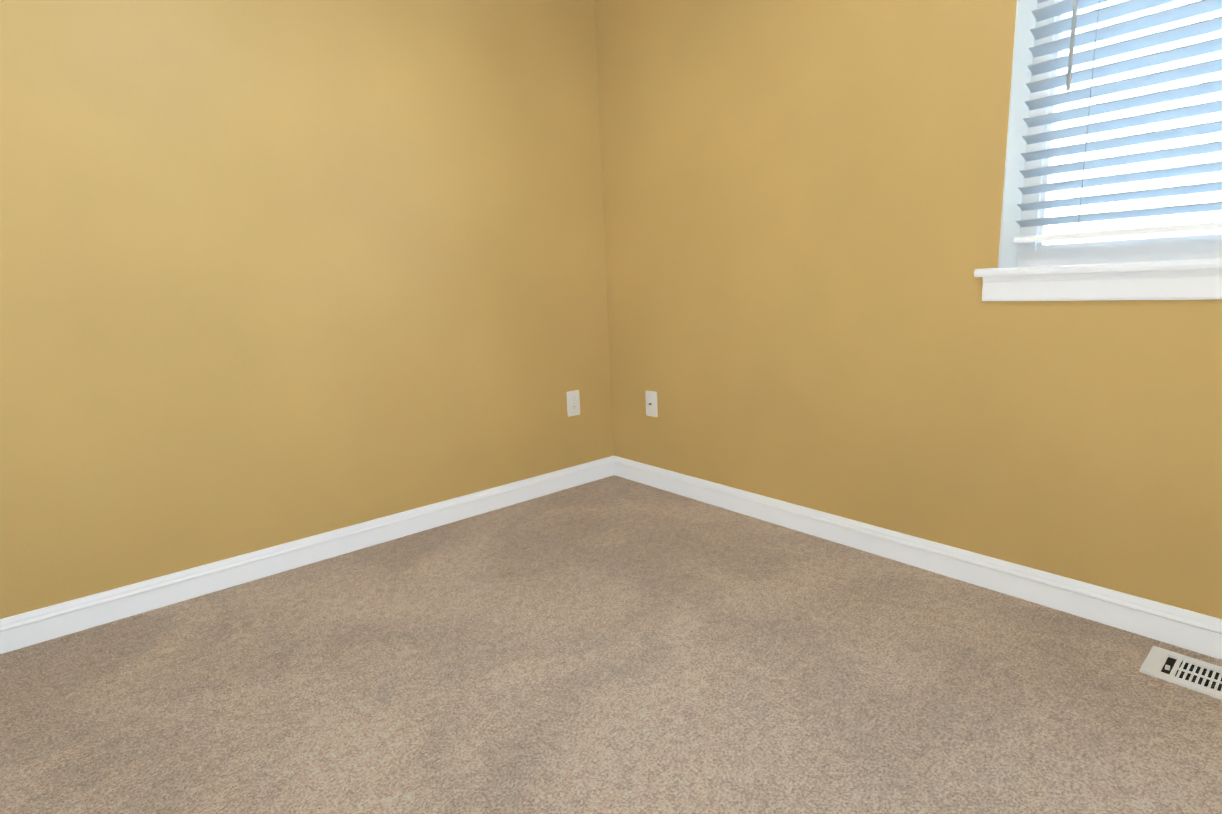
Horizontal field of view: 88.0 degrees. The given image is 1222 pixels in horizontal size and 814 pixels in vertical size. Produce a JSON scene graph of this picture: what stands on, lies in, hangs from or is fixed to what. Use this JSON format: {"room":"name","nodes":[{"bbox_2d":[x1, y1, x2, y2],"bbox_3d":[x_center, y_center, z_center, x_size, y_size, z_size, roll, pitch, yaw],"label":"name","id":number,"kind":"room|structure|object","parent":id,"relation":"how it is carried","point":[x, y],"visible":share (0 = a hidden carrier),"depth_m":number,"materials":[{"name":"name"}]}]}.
{"room":"empty bedroom","nodes":[
{"label":"empty bedroom","id":0,"kind":"room"},
{"bbox_2d":[0,0,613,618],"bbox_3d":[-1.294,-0.636,1.988,3.145,2.440,0.190,-11,14,-39],"label":"wall","id":1,"kind":"structure","parent":0,"point":[276,272],"depth_m":2.07,"materials":[{"name":"yellow paint"}]},
{"bbox_2d":[0,456,611,653],"bbox_3d":[-1.100,0.512,2.197,2.910,0.092,0.015,-11,14,-39],"label":"baseboard","id":2,"kind":"structure","parent":1,"relation":"attached to","point":[22,630],"depth_m":2.13,"materials":[{"name":"white wood"}]},
{"bbox_2d":[567,390,579,416],"bbox_3d":[-0.171,-0.017,2.915,0.070,0.115,0.008,-11,14,-39],"label":"electrical outlet","id":3,"kind":"object","parent":1,"relation":"attached to","point":[573,404],"visible":1,"depth_m":2.91,"materials":[{"name":"white plastic"}]},
{"bbox_2d":[0,475,1221,813],"bbox_3d":[-0.180,0.961,0.220,4.545,0.120,4.670,-11,14,-39],"label":"floor","id":4,"kind":"structure","parent":0,"point":[614,645],"depth_m":1.46,"materials":[{"name":"carpet"}]},
{"bbox_2d":[1139,646,1221,699],"bbox_3d":[1.357,0.606,1.369,0.138,0.010,0.310,-11,14,-39],"label":"air vent register","id":5,"kind":"object","parent":4,"relation":"on","point":[1185,671],"visible":1,"depth_m":1.43,"materials":[{"name":"white metal"}]},
{"bbox_2d":[594,0,1221,618],"bbox_3d":[1.424,-0.631,1.347,0.190,2.440,4.670,-11,14,-39],"label":"wall","id":6,"kind":"structure","parent":0,"point":[802,212],"depth_m":1.97,"materials":[{"name":"yellow paint"}]},
{"bbox_2d":[646,390,657,416],"bbox_3d":[0.177,-0.013,2.845,0.017,0.115,0.070,-11,14,-39],"label":"outlet","id":7,"kind":"object","parent":6,"relation":"attached to","point":[651,403],"visible":1,"depth_m":2.84,"materials":[{"name":"white plastic"}]},
{"bbox_2d":[612,456,1221,659],"bbox_3d":[1.029,0.470,1.933,0.015,0.092,3.155,-11,14,-39],"label":"baseboard","id":8,"kind":"structure","parent":6,"relation":"attached to","point":[1187,629],"depth_m":1.88,"materials":[{"name":"white wood"}]},
{"bbox_2d":[974,258,1221,300],"bbox_3d":[1.481,-0.269,1.294,0.173,0.088,1.310,-11,14,-39],"label":"window sill","id":9,"kind":"structure","parent":6,"relation":"attached to","point":[1179,279],"depth_m":1.52,"materials":[{"name":"white wood"}]},
{"bbox_2d":[998,0,1221,267],"bbox_3d":[1.488,-0.895,1.203,0.184,1.173,1.220,-11,14,-39],"label":"window","id":10,"kind":"structure","parent":6,"relation":"in","point":[1170,248],"depth_m":1.67,"materials":[{"name":"white plastic"}]},
{"bbox_2d":[1014,0,1221,242],"bbox_3d":[1.484,-0.925,1.195,0.076,1.104,1.216,-11,14,-39],"label":"window blinds","id":11,"kind":"object","parent":10,"relation":"attached to","point":[1074,22],"visible":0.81,"depth_m":1.54,"materials":[{"name":"white plastic"}]}
]}

